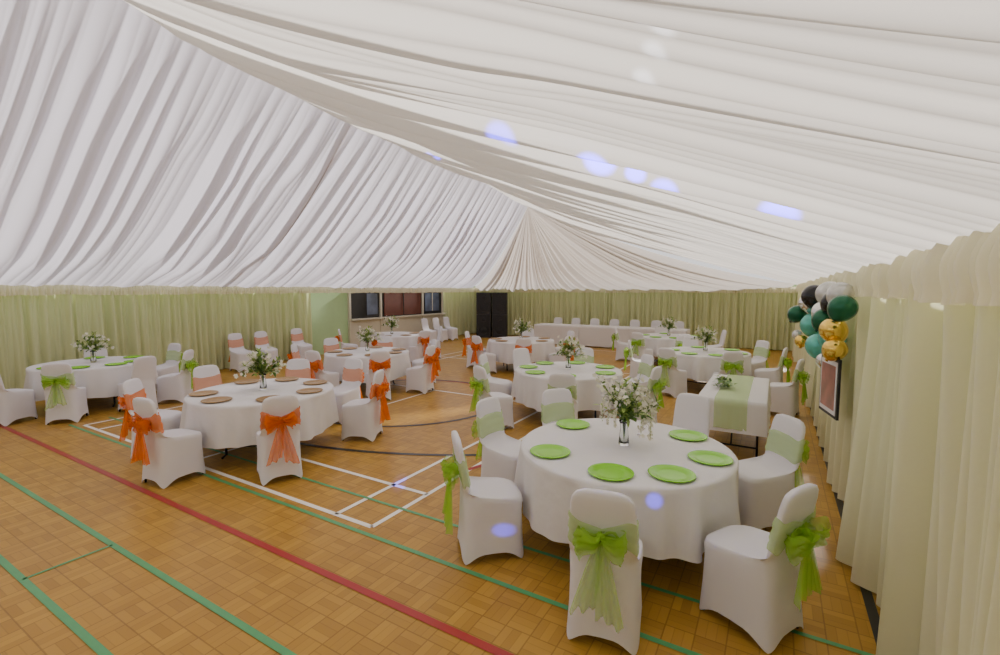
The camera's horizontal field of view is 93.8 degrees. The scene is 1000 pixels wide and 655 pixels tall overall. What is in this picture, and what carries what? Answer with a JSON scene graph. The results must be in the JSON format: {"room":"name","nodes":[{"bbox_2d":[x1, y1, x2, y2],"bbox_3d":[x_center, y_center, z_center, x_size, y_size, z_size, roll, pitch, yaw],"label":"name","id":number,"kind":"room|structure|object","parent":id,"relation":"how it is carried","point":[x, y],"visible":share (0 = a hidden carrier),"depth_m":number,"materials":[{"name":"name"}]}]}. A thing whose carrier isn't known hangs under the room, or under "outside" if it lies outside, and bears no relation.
{"room":"event hall","nodes":[
{"label":"event hall","id":0,"kind":"room"},
{"bbox_2d":[0,0,526,287],"bbox_3d":[-3.749,-2.693,11.277,6.590,3.481,20.836,3,5,30],"label":"lining","id":1,"kind":"object","parent":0,"point":[132,154],"visible":0.99,"depth_m":7.16,"materials":[{"name":"fabric"}]},
{"bbox_2d":[0,284,474,295],"bbox_3d":[-6.411,-1.058,13.250,0.125,0.226,20.799,3,5,30],"label":"valance","id":2,"kind":"object","parent":1,"relation":"attached to","point":[5,290],"visible":0.96,"depth_m":11.34,"materials":[{"name":"fabric"}]},
{"bbox_2d":[0,291,312,388],"bbox_3d":[-8.785,0.287,9.445,0.268,2.040,11.722,3,5,30],"label":"curtain","id":3,"kind":"object","parent":2,"relation":"hanging from","point":[34,330],"visible":0.7,"depth_m":10.69,"materials":[{"name":"beige fabric"}]},
{"bbox_2d":[443,292,475,334],"bbox_3d":[-1.791,-0.668,21.321,0.185,2.033,2.299,3,5,30],"label":"curtain","id":4,"kind":"object","parent":2,"relation":"hanging from","point":[458,306],"visible":0.87,"depth_m":21.39,"materials":[{"name":"beige fabric"}]},
{"bbox_2d":[311,293,443,354],"bbox_3d":[-6.682,-0.132,13.485,0.130,2.250,21.200,3,5,30],"label":"wall","id":5,"kind":"structure","parent":0,"point":[329,311],"depth_m":15.21,"materials":[{"name":"green paint"}]},
{"bbox_2d":[347,292,444,346],"bbox_3d":[-3.767,-0.426,18.096,0.200,2.100,5.200,3,5,30],"label":"wall panel","id":6,"kind":"object","parent":5,"relation":"attached to","point":[365,310],"visible":0.62,"depth_m":17.63,"materials":[{"name":"beige paint"}]},
{"bbox_2d":[0,333,880,654],"bbox_3d":[-0.784,1.316,10.116,13.920,0.100,21.400,3,5,30],"label":"floor","id":7,"kind":"structure","parent":0,"point":[123,605],"depth_m":3.58,"materials":[{"name":"brown wood"}]},
{"bbox_2d":[0,375,37,425],"bbox_3d":[-7.683,1.011,7.306,0.425,0.959,0.536,1,5,7],"label":"banquet chair","id":8,"kind":"object","parent":7,"relation":"on","point":[15,404],"visible":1,"depth_m":7.24,"materials":[{"name":"white fabric"}]},
{"bbox_2d":[40,363,88,424],"bbox_3d":[-6.864,1.006,7.367,0.425,0.959,0.630,-2,5,-23],"label":"banquet chair","id":9,"kind":"object","parent":7,"relation":"on","point":[63,399],"visible":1,"depth_m":7.22,"materials":[{"name":"white fabric"}]},
{"bbox_2d":[23,356,157,406],"bbox_3d":[-7.375,1.013,8.483,1.834,0.758,1.844,-1,5,-16],"label":"round banquet table","id":10,"kind":"object","parent":7,"relation":"on","point":[100,380],"visible":0.54,"depth_m":7.92,"materials":[{"name":"white fabric"}]},
{"bbox_2d":[70,331,113,362],"bbox_3d":[-7.356,0.342,8.515,0.593,0.565,0.583,1,5,10],"label":"centrepiece","id":11,"kind":"object","parent":10,"relation":"on","point":[93,344],"visible":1,"depth_m":8.43,"materials":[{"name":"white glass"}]},
{"bbox_2d":[84,345,107,357],"bbox_3d":[-8.113,0.843,9.410,0.425,0.959,0.536,-4,6,-39],"label":"banquet chair","id":12,"kind":"object","parent":7,"relation":"on","point":[103,352],"visible":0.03,"depth_m":9.56,"materials":[{"name":"white fabric"}]},
{"bbox_2d":[118,356,158,411],"bbox_3d":[-6.213,0.954,8.024,0.536,0.959,0.425,2,5,22],"label":"banquet chair","id":13,"kind":"object","parent":7,"relation":"on","point":[144,367],"visible":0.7,"depth_m":7.94,"materials":[{"name":"white fabric"}]},
{"bbox_2d":[117,378,181,455],"bbox_3d":[-4.423,1.121,5.934,0.629,0.959,0.425,-1,5,-10],"label":"banquet chair","id":14,"kind":"object","parent":7,"relation":"on","point":[133,388],"visible":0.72,"depth_m":5.82,"materials":[{"name":"white fabric"}]},
{"bbox_2d":[127,397,205,488],"bbox_3d":[-3.618,1.191,5.065,0.425,0.959,0.630,2,5,24],"label":"banquet chair","id":15,"kind":"object","parent":7,"relation":"on","point":[166,456],"visible":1,"depth_m":4.91,"materials":[{"name":"white fabric"}]},
{"bbox_2d":[155,343,180,390],"bbox_3d":[-6.907,0.820,9.696,0.425,0.959,0.631,2,5,20],"label":"banquet chair","id":16,"kind":"object","parent":7,"relation":"on","point":[173,356],"visible":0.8,"depth_m":9.75,"materials":[{"name":"white fabric"}]},
{"bbox_2d":[157,349,193,403],"bbox_3d":[-5.991,0.898,8.724,0.630,0.959,0.425,-1,5,-9],"label":"banquet chair","id":17,"kind":"object","parent":7,"relation":"on","point":[173,386],"visible":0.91,"depth_m":8.56,"materials":[{"name":"white fabric"}]},
{"bbox_2d":[192,365,222,390],"bbox_3d":[-4.196,1.047,6.865,0.634,0.959,0.425,3,5,32],"label":"banquet chair","id":18,"kind":"object","parent":7,"relation":"on","point":[205,376],"visible":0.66,"depth_m":6.89,"materials":[{"name":"white fabric"}]},
{"bbox_2d":[227,333,252,371],"bbox_3d":[-6.697,0.632,12.042,0.634,0.959,0.425,3,5,30],"label":"banquet chair","id":19,"kind":"object","parent":7,"relation":"on","point":[238,353],"visible":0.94,"depth_m":11.94,"materials":[{"name":"white fabric"}]},
{"bbox_2d":[179,378,338,458],"bbox_3d":[-3.108,1.195,6.204,1.853,0.758,1.855,-1,5,-11],"label":"round banquet table","id":20,"kind":"object","parent":7,"relation":"on","point":[235,422],"visible":0.81,"depth_m":5.65,"materials":[{"name":"white fabric"}]},
{"bbox_2d":[188,390,218,395],"bbox_3d":[-3.720,0.830,5.876,0.326,0.020,0.326,3,5,30],"label":"charger plate","id":21,"kind":"object","parent":20,"relation":"on","point":[205,392],"visible":1,"depth_m":5.90,"materials":[{"name":"wood"}]},
{"bbox_2d":[200,396,231,402],"bbox_3d":[-3.345,0.858,5.527,0.326,0.020,0.326,3,5,30],"label":"charger plate","id":22,"kind":"object","parent":20,"relation":"on","point":[219,399],"visible":1,"depth_m":5.54,"materials":[{"name":"wood"}]},
{"bbox_2d":[233,346,286,389],"bbox_3d":[-3.134,0.537,6.069,0.593,0.565,0.583,3,5,30],"label":"centrepiece","id":23,"kind":"object","parent":20,"relation":"on","point":[257,366],"visible":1,"depth_m":6.09,"materials":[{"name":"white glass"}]},
{"bbox_2d":[296,388,322,393],"bbox_3d":[-2.452,0.818,6.031,0.326,0.020,0.326,3,5,30],"label":"charger plate","id":24,"kind":"object","parent":20,"relation":"on","point":[305,390],"visible":1,"depth_m":6.05,"materials":[{"name":"wood"}]},
{"bbox_2d":[254,331,277,366],"bbox_3d":[-6.342,0.584,12.643,0.634,0.959,0.425,3,5,30],"label":"banquet chair","id":25,"kind":"object","parent":7,"relation":"on","point":[261,341],"visible":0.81,"depth_m":12.61,"materials":[{"name":"fabric"}]},
{"bbox_2d":[256,395,302,485],"bbox_3d":[-2.435,1.183,5.158,0.425,0.959,0.629,-3,5,-33],"label":"banquet chair","id":26,"kind":"object","parent":7,"relation":"on","point":[278,437],"visible":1,"depth_m":4.97,"materials":[{"name":"white fabric"}]},
{"bbox_2d":[287,343,299,359],"bbox_3d":[-4.093,0.812,9.787,0.634,0.959,0.425,-1,5,-9],"label":"banquet chair","id":27,"kind":"object","parent":7,"relation":"on","point":[295,354],"visible":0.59,"depth_m":9.62,"materials":[{"name":"fabric"}]},
{"bbox_2d":[285,359,310,378],"bbox_3d":[-3.256,1.000,7.451,0.425,0.959,0.634,-1,5,-6],"label":"banquet chair","id":28,"kind":"object","parent":7,"relation":"on","point":[300,368],"visible":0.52,"depth_m":7.57,"materials":[{"name":"white fabric"}]},
{"bbox_2d":[290,328,311,358],"bbox_3d":[-5.784,0.508,13.588,0.634,0.959,0.425,3,5,30],"label":"banquet chair","id":29,"kind":"object","parent":7,"relation":"on","point":[297,338],"visible":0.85,"depth_m":13.54,"materials":[{"name":"fabric"}]},
{"bbox_2d":[305,350,339,386],"bbox_3d":[-3.379,0.888,8.840,0.425,0.959,0.638,2,5,25],"label":"banquet chair","id":30,"kind":"object","parent":7,"relation":"on","point":[316,365],"visible":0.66,"depth_m":8.65,"materials":[{"name":"white fabric"}]},
{"bbox_2d":[323,338,339,352],"bbox_3d":[-3.803,0.729,10.832,0.634,0.959,0.425,4,6,40],"label":"banquet chair","id":31,"kind":"object","parent":7,"relation":"on","point":[330,344],"visible":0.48,"depth_m":10.88,"materials":[{"name":"fabric"}]},
{"bbox_2d":[335,329,357,348],"bbox_3d":[-4.429,0.515,13.503,0.634,0.959,0.425,-2,5,-19],"label":"banquet chair","id":32,"kind":"object","parent":7,"relation":"on","point":[339,337],"visible":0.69,"depth_m":13.31,"materials":[{"name":"fabric"}]},
{"bbox_2d":[334,358,364,423],"bbox_3d":[-2.470,0.995,7.514,0.425,0.959,0.634,2,5,25],"label":"banquet chair","id":33,"kind":"object","parent":7,"relation":"on","point":[349,389],"visible":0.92,"depth_m":7.55,"materials":[{"name":"white fabric"}]},
{"bbox_2d":[341,369,390,441],"bbox_3d":[-1.876,1.070,6.574,0.629,0.959,0.425,0,5,5],"label":"banquet chair","id":34,"kind":"object","parent":7,"relation":"on","point":[365,417],"visible":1,"depth_m":6.41,"materials":[{"name":"white fabric"}]},
{"bbox_2d":[323,347,410,383],"bbox_3d":[-2.808,0.892,9.996,1.855,0.758,1.853,1,5,14],"label":"round banquet table","id":35,"kind":"object","parent":7,"relation":"on","point":[400,362],"visible":0.6,"depth_m":9.48,"materials":[{"name":"white fabric"}]},
{"bbox_2d":[355,325,383,351],"bbox_3d":[-2.770,0.224,9.984,0.590,0.565,0.593,-2,5,-19],"label":"centrepiece","id":36,"kind":"object","parent":35,"relation":"on","point":[367,337],"visible":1,"depth_m":9.92,"materials":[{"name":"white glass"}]},
{"bbox_2d":[366,350,390,399],"bbox_3d":[-2.292,0.889,8.834,0.425,0.959,0.629,-2,5,-24],"label":"banquet chair","id":37,"kind":"object","parent":7,"relation":"on","point":[381,359],"visible":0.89,"depth_m":8.64,"materials":[{"name":"white fabric"}]},
{"bbox_2d":[377,336,392,346],"bbox_3d":[-2.813,0.693,11.282,0.425,0.959,0.634,0,5,1],"label":"banquet chair","id":38,"kind":"object","parent":7,"relation":"on","point":[387,342],"visible":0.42,"depth_m":11.40,"materials":[{"name":"fabric"}]},
{"bbox_2d":[360,332,418,349],"bbox_3d":[-3.223,0.577,13.928,1.793,0.758,1.858,-4,6,-40],"label":"round banquet table","id":39,"kind":"object","parent":7,"relation":"on","point":[399,341],"visible":0.41,"depth_m":13.29,"materials":[{"name":"white fabric"}]},
{"bbox_2d":[381,315,399,333],"bbox_3d":[-3.163,-0.086,13.855,0.590,0.565,0.593,4,6,40],"label":"centrepiece","id":40,"kind":"object","parent":39,"relation":"on","point":[392,322],"visible":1,"depth_m":13.81,"materials":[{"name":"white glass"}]},
{"bbox_2d":[409,330,429,361],"bbox_3d":[-2.238,0.547,13.098,0.634,0.959,0.425,4,6,40],"label":"banquet chair","id":41,"kind":"object","parent":7,"relation":"on","point":[415,352],"visible":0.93,"depth_m":12.93,"materials":[{"name":"fabric"}]},
{"bbox_2d":[406,345,438,393],"bbox_3d":[-1.570,0.833,9.532,0.638,0.959,0.425,2,5,20],"label":"banquet chair","id":42,"kind":"object","parent":7,"relation":"on","point":[421,378],"visible":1,"depth_m":9.38,"materials":[{"name":"white fabric"}]},
{"bbox_2d":[412,339,440,382],"bbox_3d":[-1.655,0.753,10.530,0.629,0.959,0.425,-2,5,-24],"label":"banquet chair","id":43,"kind":"object","parent":7,"relation":"on","point":[419,362],"visible":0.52,"depth_m":10.47,"materials":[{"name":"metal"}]},
{"bbox_2d":[421,318,436,340],"bbox_3d":[-2.770,0.131,18.297,0.536,0.959,0.425,3,5,30],"label":"banquet chair","id":44,"kind":"object","parent":7,"relation":"on","point":[433,333],"visible":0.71,"depth_m":18.25,"materials":[{"name":"fabric"}]},
{"bbox_2d":[0,346,879,654],"bbox_3d":[-1.004,1.271,10.009,13.045,0.002,20.000,3,5,30],"label":"court line markings","id":45,"kind":"object","parent":7,"relation":"on","point":[872,612],"visible":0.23,"depth_m":3.64,"materials":[{"name":"paint"}]},
{"bbox_2d":[432,317,447,341],"bbox_3d":[-2.415,0.083,18.898,0.536,0.959,0.425,3,5,30],"label":"banquet chair","id":46,"kind":"object","parent":7,"relation":"on","point":[444,336],"visible":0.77,"depth_m":18.83,"materials":[{"name":"fabric"}]},
{"bbox_2d":[443,317,457,339],"bbox_3d":[-2.059,0.035,19.499,0.536,0.959,0.425,3,5,30],"label":"banquet chair","id":47,"kind":"object","parent":7,"relation":"on","point":[452,332],"visible":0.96,"depth_m":19.38,"materials":[{"name":"fabric"}]},
{"bbox_2d":[462,331,485,367],"bbox_3d":[-0.703,0.584,12.641,0.630,0.959,0.425,1,5,10],"label":"banquet chair","id":48,"kind":"object","parent":7,"relation":"on","point":[467,341],"visible":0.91,"depth_m":12.51,"materials":[{"name":"fabric"}]},
{"bbox_2d":[470,336,496,372],"bbox_3d":[-0.431,0.668,11.593,0.630,0.959,0.425,-4,6,-39],"label":"banquet chair","id":49,"kind":"object","parent":7,"relation":"on","point":[476,346],"visible":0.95,"depth_m":11.46,"materials":[{"name":"white fabric"}]},
{"bbox_2d":[451,430,523,564],"bbox_3d":[-0.151,1.299,3.714,0.631,0.959,0.425,-1,5,-12],"label":"banquet chair","id":50,"kind":"object","parent":7,"relation":"on","point":[490,512],"visible":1,"depth_m":3.55,"materials":[{"name":"white fabric"}]},
{"bbox_2d":[476,292,507,337],"bbox_3d":[-0.344,-0.550,20.521,1.310,1.960,0.620,0,5,5],"label":"speaker stack","id":51,"kind":"object","parent":7,"relation":"on","point":[491,308],"visible":1,"depth_m":20.24,"materials":[{"name":"black plastic"}]},
{"bbox_2d":[473,366,513,427],"bbox_3d":[-0.138,1.036,6.998,0.630,0.959,0.425,-3,5,-31],"label":"banquet chair","id":52,"kind":"object","parent":7,"relation":"on","point":[481,381],"visible":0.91,"depth_m":6.91,"materials":[{"name":"white fabric"}]},
{"bbox_2d":[479,354,511,394],"bbox_3d":[-0.111,0.947,8.114,0.631,0.959,0.425,1,5,15],"label":"banquet chair","id":53,"kind":"object","parent":7,"relation":"on","point":[496,384],"visible":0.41,"depth_m":7.99,"materials":[{"name":"white fabric"}]},
{"bbox_2d":[476,396,521,481],"bbox_3d":[0.026,1.215,4.758,0.630,0.959,0.425,4,6,37],"label":"banquet chair","id":54,"kind":"object","parent":7,"relation":"on","point":[500,451],"visible":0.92,"depth_m":4.69,"materials":[{"name":"white fabric"}]},
{"bbox_2d":[486,336,555,370],"bbox_3d":[0.547,0.698,12.418,1.793,0.758,1.858,3,5,30],"label":"round banquet table","id":55,"kind":"object","parent":7,"relation":"on","point":[503,351],"visible":0.65,"depth_m":11.73,"materials":[{"name":"white fabric"}]},
{"bbox_2d":[513,318,532,337],"bbox_3d":[0.548,0.039,12.298,0.593,0.565,0.583,2,5,20],"label":"centrepiece","id":56,"kind":"object","parent":55,"relation":"on","point":[519,325],"visible":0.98,"depth_m":12.31,"materials":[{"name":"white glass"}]},
{"bbox_2d":[513,348,530,398],"bbox_3d":[0.518,0.888,8.845,0.425,0.959,0.536,-3,5,-29],"label":"banquet chair","id":57,"kind":"object","parent":7,"relation":"on","point":[521,356],"visible":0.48,"depth_m":8.97,"materials":[{"name":"fabric"}]},
{"bbox_2d":[514,338,531,373],"bbox_3d":[0.549,0.705,11.127,0.425,0.959,0.630,0,5,0],"label":"banquet chair","id":58,"kind":"object","parent":7,"relation":"on","point":[520,342],"visible":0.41,"depth_m":10.90,"materials":[{"name":"fabric"}]},
{"bbox_2d":[541,388,574,425],"bbox_3d":[0.698,1.184,5.150,0.425,0.959,0.631,-1,5,-16],"label":"banquet chair","id":59,"kind":"object","parent":7,"relation":"on","point":[557,404],"visible":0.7,"depth_m":5.25,"materials":[{"name":"white fabric"}]},
{"bbox_2d":[534,323,582,344],"bbox_3d":[2.309,0.253,17.984,1.919,0.740,0.853,3,5,30],"label":"head table","id":60,"kind":"object","parent":7,"relation":"on","point":[550,330],"visible":0.63,"depth_m":17.68,"materials":[{"name":"white fabric"}]},
{"bbox_2d":[549,336,574,361],"bbox_3d":[1.537,0.669,11.576,0.629,0.959,0.425,4,6,40],"label":"banquet chair","id":61,"kind":"object","parent":7,"relation":"on","point":[562,358],"visible":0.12,"depth_m":11.43,"materials":[{"name":"fabric"}]},
{"bbox_2d":[547,373,577,418],"bbox_3d":[0.872,1.075,6.515,0.425,0.959,0.631,1,5,11],"label":"banquet chair","id":62,"kind":"object","parent":7,"relation":"on","point":[556,380],"visible":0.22,"depth_m":6.29,"materials":[{"name":"white fabric"}]},
{"bbox_2d":[510,362,622,417],"bbox_3d":[1.116,1.069,7.784,1.793,0.758,1.858,4,6,42],"label":"round banquet table","id":63,"kind":"object","parent":7,"relation":"on","point":[528,389],"visible":0.57,"depth_m":7.21,"materials":[{"name":"white fabric"}]},
{"bbox_2d":[551,335,586,368],"bbox_3d":[1.189,0.407,7.702,0.583,0.565,0.593,3,5,30],"label":"centrepiece","id":64,"kind":"object","parent":63,"relation":"on","point":[567,348],"visible":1,"depth_m":7.64,"materials":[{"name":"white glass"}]},
{"bbox_2d":[574,347,593,362],"bbox_3d":[1.578,0.878,8.971,0.425,0.959,0.631,2,5,20],"label":"banquet chair","id":65,"kind":"object","parent":7,"relation":"on","point":[589,351],"visible":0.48,"depth_m":9.06,"materials":[{"name":"fabric"}]},
{"bbox_2d":[567,488,642,654],"bbox_3d":[0.637,1.370,2.827,0.425,0.959,0.631,2,5,19],"label":"banquet chair","id":66,"kind":"object","parent":7,"relation":"on","point":[606,548],"visible":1,"depth_m":2.66,"materials":[{"name":"white fabric"}]},
{"bbox_2d":[579,325,632,347],"bbox_3d":[3.903,0.328,17.048,1.919,0.740,0.853,3,5,30],"label":"head table","id":67,"kind":"object","parent":7,"relation":"on","point":[589,335],"visible":0.78,"depth_m":16.77,"materials":[{"name":"white fabric"}]},
{"bbox_2d":[614,328,632,360],"bbox_3d":[3.611,0.489,13.829,0.630,0.959,0.425,2,5,20],"label":"banquet chair","id":68,"kind":"object","parent":7,"relation":"on","point":[622,352],"visible":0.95,"depth_m":13.66,"materials":[{"name":"fabric"}]},
{"bbox_2d":[514,418,740,562],"bbox_3d":[1.033,1.371,4.012,1.845,0.758,1.832,0,5,4],"label":"round banquet table","id":69,"kind":"object","parent":7,"relation":"on","point":[675,520],"visible":0.75,"depth_m":3.38,"materials":[{"name":"white fabric"}]},
{"bbox_2d":[530,444,570,458],"bbox_3d":[0.403,0.999,3.765,0.326,0.020,0.326,3,5,30],"label":"charger plate","id":70,"kind":"object","parent":69,"relation":"on","point":[551,451],"visible":1,"depth_m":3.78,"materials":[{"name":"green plastic"}]},
{"bbox_2d":[556,419,589,428],"bbox_3d":[0.706,0.938,4.530,0.326,0.020,0.326,3,5,30],"label":"charger plate","id":71,"kind":"object","parent":69,"relation":"on","point":[564,423],"visible":1,"depth_m":4.54,"materials":[{"name":"plastic"}]},
{"bbox_2d":[587,463,633,480],"bbox_3d":[0.789,1.033,3.338,0.326,0.020,0.326,3,5,30],"label":"charger plate","id":72,"kind":"object","parent":69,"relation":"on","point":[604,471],"visible":1,"depth_m":3.35,"materials":[{"name":"green plastic"}]},
{"bbox_2d":[592,371,661,445],"bbox_3d":[1.061,0.664,3.923,0.569,0.656,0.593,1,5,10],"label":"centrepiece","id":73,"kind":"object","parent":69,"relation":"on","point":[625,403],"visible":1,"depth_m":3.88,"materials":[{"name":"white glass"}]},
{"bbox_2d":[648,464,696,482],"bbox_3d":[1.214,1.036,3.308,0.326,0.020,0.326,3,5,30],"label":"charger plate","id":74,"kind":"object","parent":69,"relation":"on","point":[664,472],"visible":1,"depth_m":3.31,"materials":[{"name":"green plastic"}]},
{"bbox_2d":[669,429,707,440],"bbox_3d":[1.677,0.966,4.178,0.326,0.020,0.326,3,5,30],"label":"charger plate","id":75,"kind":"object","parent":69,"relation":"on","point":[682,434],"visible":1,"depth_m":4.20,"materials":[{"name":"plastic"}]},
{"bbox_2d":[687,450,733,465],"bbox_3d":[1.623,1.011,3.616,0.326,0.020,0.326,3,5,30],"label":"charger plate","id":76,"kind":"object","parent":69,"relation":"on","point":[707,457],"visible":1,"depth_m":3.62,"materials":[{"name":"green plastic"}]},
{"bbox_2d":[628,340,640,377],"bbox_3d":[3.061,0.763,10.409,0.630,0.959,0.425,1,5,15],"label":"banquet chair","id":77,"kind":"object","parent":7,"relation":"on","point":[634,363],"visible":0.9,"depth_m":10.26,"materials":[{"name":"fabric"}]},
{"bbox_2d":[627,354,653,392],"bbox_3d":[2.372,0.948,8.092,0.630,0.959,0.425,-1,5,-14],"label":"banquet chair","id":78,"kind":"object","parent":7,"relation":"on","point":[646,365],"visible":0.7,"depth_m":8.04,"materials":[{"name":"fabric"}]},
{"bbox_2d":[620,366,661,422],"bbox_3d":[2.137,1.038,6.971,0.637,0.959,0.425,4,6,38],"label":"banquet chair","id":79,"kind":"object","parent":7,"relation":"on","point":[654,380],"visible":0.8,"depth_m":6.80,"materials":[{"name":"fabric"}]},
{"bbox_2d":[631,332,652,358],"bbox_3d":[3.782,0.593,12.532,0.637,0.959,0.425,-4,6,-39],"label":"banquet chair","id":80,"kind":"object","parent":7,"relation":"on","point":[638,342],"visible":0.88,"depth_m":12.40,"materials":[{"name":"fabric"}]},
{"bbox_2d":[630,327,689,342],"bbox_3d":[5.497,0.403,16.112,1.919,0.740,0.853,3,5,30],"label":"head table","id":81,"kind":"object","parent":7,"relation":"on","point":[645,330],"visible":0.3,"depth_m":15.93,"materials":[{"name":"white fabric"}]},
{"bbox_2d":[658,348,686,397],"bbox_3d":[3.365,0.860,9.194,0.631,0.959,0.425,-4,6,-39],"label":"banquet chair","id":82,"kind":"object","parent":7,"relation":"on","point":[673,381],"visible":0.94,"depth_m":9.06,"materials":[{"name":"white fabric"}]},
{"bbox_2d":[644,333,701,355],"bbox_3d":[4.798,0.619,13.401,1.855,0.758,1.853,2,5,19],"label":"round banquet table","id":83,"kind":"object","parent":7,"relation":"on","point":[664,341],"visible":0.4,"depth_m":12.75,"materials":[{"name":"white fabric"}]},
{"bbox_2d":[658,316,677,335],"bbox_3d":[4.845,-0.040,13.281,0.593,0.565,0.590,-2,5,-19],"label":"centrepiece","id":84,"kind":"object","parent":83,"relation":"on","point":[669,324],"visible":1,"depth_m":13.29,"materials":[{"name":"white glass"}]},
{"bbox_2d":[682,336,698,346],"bbox_3d":[4.621,0.695,11.254,0.425,0.959,0.536,1,5,10],"label":"banquet chair","id":85,"kind":"object","parent":7,"relation":"on","point":[687,342],"visible":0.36,"depth_m":11.42,"materials":[{"name":"fabric"}]},
{"bbox_2d":[672,393,710,435],"bbox_3d":[1.912,1.205,4.888,0.425,0.959,0.536,4,6,43],"label":"banquet chair","id":86,"kind":"object","parent":7,"relation":"on","point":[692,411],"visible":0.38,"depth_m":4.99,"materials":[{"name":"white fabric"}]},
{"bbox_2d":[671,347,751,383],"bbox_3d":[4.390,0.890,10.021,1.845,0.758,1.834,4,6,44],"label":"round banquet table","id":87,"kind":"object","parent":7,"relation":"on","point":[701,366],"visible":0.53,"depth_m":9.34,"materials":[{"name":"white fabric"}]},
{"bbox_2d":[690,325,717,350],"bbox_3d":[4.426,0.227,9.941,0.593,0.565,0.590,-2,5,-19],"label":"centrepiece","id":88,"kind":"object","parent":87,"relation":"on","point":[706,337],"visible":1,"depth_m":9.94,"materials":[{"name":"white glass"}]},
{"bbox_2d":[707,330,726,347],"bbox_3d":[6.032,0.543,13.156,0.536,0.959,0.425,1,5,10],"label":"banquet chair","id":89,"kind":"object","parent":7,"relation":"on","point":[724,332],"visible":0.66,"depth_m":13.04,"materials":[{"name":"fabric"}]},
{"bbox_2d":[713,351,743,375],"bbox_3d":[4.273,0.894,8.766,0.425,0.959,0.630,0,5,5],"label":"banquet chair","id":90,"kind":"object","parent":7,"relation":"on","point":[732,362],"visible":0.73,"depth_m":8.56,"materials":[{"name":"white fabric"}]},
{"bbox_2d":[699,374,771,456],"bbox_3d":[3.242,1.177,6.446,0.855,0.740,1.925,3,5,30],"label":"table","id":91,"kind":"object","parent":7,"relation":"on","point":[759,400],"visible":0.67,"depth_m":5.73,"materials":[{"name":"white fabric"}]},
{"bbox_2d":[713,375,753,430],"bbox_3d":[3.240,0.977,6.427,0.360,0.364,1.916,3,5,30],"label":"table runner","id":92,"kind":"object","parent":91,"relation":"on","point":[730,403],"visible":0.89,"depth_m":5.67,"materials":[{"name":"fabric"}]},
{"bbox_2d":[712,374,736,388],"bbox_3d":[3.038,0.727,6.374,0.327,0.149,0.613,2,5,20],"label":"flower arrangement","id":93,"kind":"object","parent":92,"relation":"on","point":[722,379],"visible":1,"depth_m":6.28,"materials":[{"name":"green plant"}]},
{"bbox_2d":[699,483,818,653],"bbox_3d":[1.614,1.367,2.860,0.425,0.959,0.637,-3,5,-31],"label":"banquet chair","id":94,"kind":"object","parent":7,"relation":"on","point":[752,576],"visible":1,"depth_m":2.74,"materials":[{"name":"white fabric"}]},
{"bbox_2d":[751,340,769,376],"bbox_3d":[5.640,0.767,10.361,0.631,0.959,0.425,-1,5,-14],"label":"banquet chair","id":95,"kind":"object","parent":7,"relation":"on","point":[761,349],"visible":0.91,"depth_m":10.28,"materials":[{"name":"white fabric"}]},
{"bbox_2d":[754,348,787,382],"bbox_3d":[5.373,0.859,9.209,0.630,0.959,0.425,4,6,40],"label":"banquet chair","id":96,"kind":"object","parent":7,"relation":"on","point":[774,374],"visible":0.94,"depth_m":9.05,"materials":[{"name":"white fabric"}]},
{"bbox_2d":[738,414,804,528],"bbox_3d":[2.369,1.264,4.152,0.630,0.959,0.425,-1,5,-7],"label":"banquet chair","id":97,"kind":"object","parent":7,"relation":"on","point":[764,480],"visible":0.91,"depth_m":4.00,"materials":[{"name":"white fabric"}]},
{"bbox_2d":[770,359,804,416],"bbox_3d":[4.731,0.977,7.736,0.425,0.959,0.630,-4,6,-44],"label":"banquet chair","id":98,"kind":"object","parent":7,"relation":"on","point":[784,396],"visible":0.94,"depth_m":7.59,"materials":[{"name":"white fabric"}]},
{"bbox_2d":[792,284,999,654],"bbox_3d":[4.703,0.474,6.808,0.318,2.092,20.802,3,5,30],"label":"curtain","id":99,"kind":"object","parent":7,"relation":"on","point":[912,453],"visible":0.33,"depth_m":2.35,"materials":[{"name":"beige fabric"}]},
{"bbox_2d":[787,281,858,367],"bbox_3d":[3.285,-0.011,4.707,0.399,0.910,1.833,2,5,21],"label":"cluster","id":100,"kind":"object","parent":99,"relation":"attached to","point":[822,311],"visible":0.98,"depth_m":4.38,"materials":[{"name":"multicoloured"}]},
{"bbox_2d":[819,355,841,420],"bbox_3d":[3.116,0.548,4.430,0.028,0.550,0.480,2,5,18],"label":"framed poster","id":101,"kind":"object","parent":99,"relation":"attached to","point":[830,377],"visible":0.93,"depth_m":4.35,"materials":[{"name":"paper"}]},
{"bbox_2d":[796,223,999,305],"bbox_3d":[4.663,-0.613,6.742,0.136,0.275,20.799,3,5,30],"label":"valance","id":102,"kind":"object","parent":99,"relation":"attached to","point":[962,272],"visible":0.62,"depth_m":1.87,"materials":[{"name":"fabric"}]},
{"bbox_2d":[123,0,999,284],"bbox_3d":[1.864,-2.456,7.979,6.380,3.426,20.836,3,5,30],"label":"lining","id":103,"kind":"object","parent":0,"point":[797,142],"visible":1,"depth_m":1.55,"materials":[{"name":"fabric"}]},
{"bbox_2d":[475,207,796,291],"bbox_3d":[2.516,-2.303,15.642,13.002,2.287,7.340,3,5,30],"label":"lining","id":104,"kind":"object","parent":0,"point":[542,252],"visible":0.98,"depth_m":14.94,"materials":[{"name":"fabric"}]},
{"bbox_2d":[474,291,797,350],"bbox_3d":[4.377,-0.475,18.960,13.136,2.040,0.284,3,5,30],"label":"curtain","id":105,"kind":"object","parent":104,"relation":"hanging from","point":[747,318],"visible":0.58,"depth_m":17.50,"materials":[{"name":"beige fabric"}]},
{"bbox_2d":[474,287,797,292],"bbox_3d":[4.336,-1.504,18.814,13.113,0.226,0.134,3,5,30],"label":"valance","id":106,"kind":"object","parent":105,"relation":"attached to","point":[771,289],"visible":0.59,"depth_m":17.95,"materials":[{"name":"fabric"}]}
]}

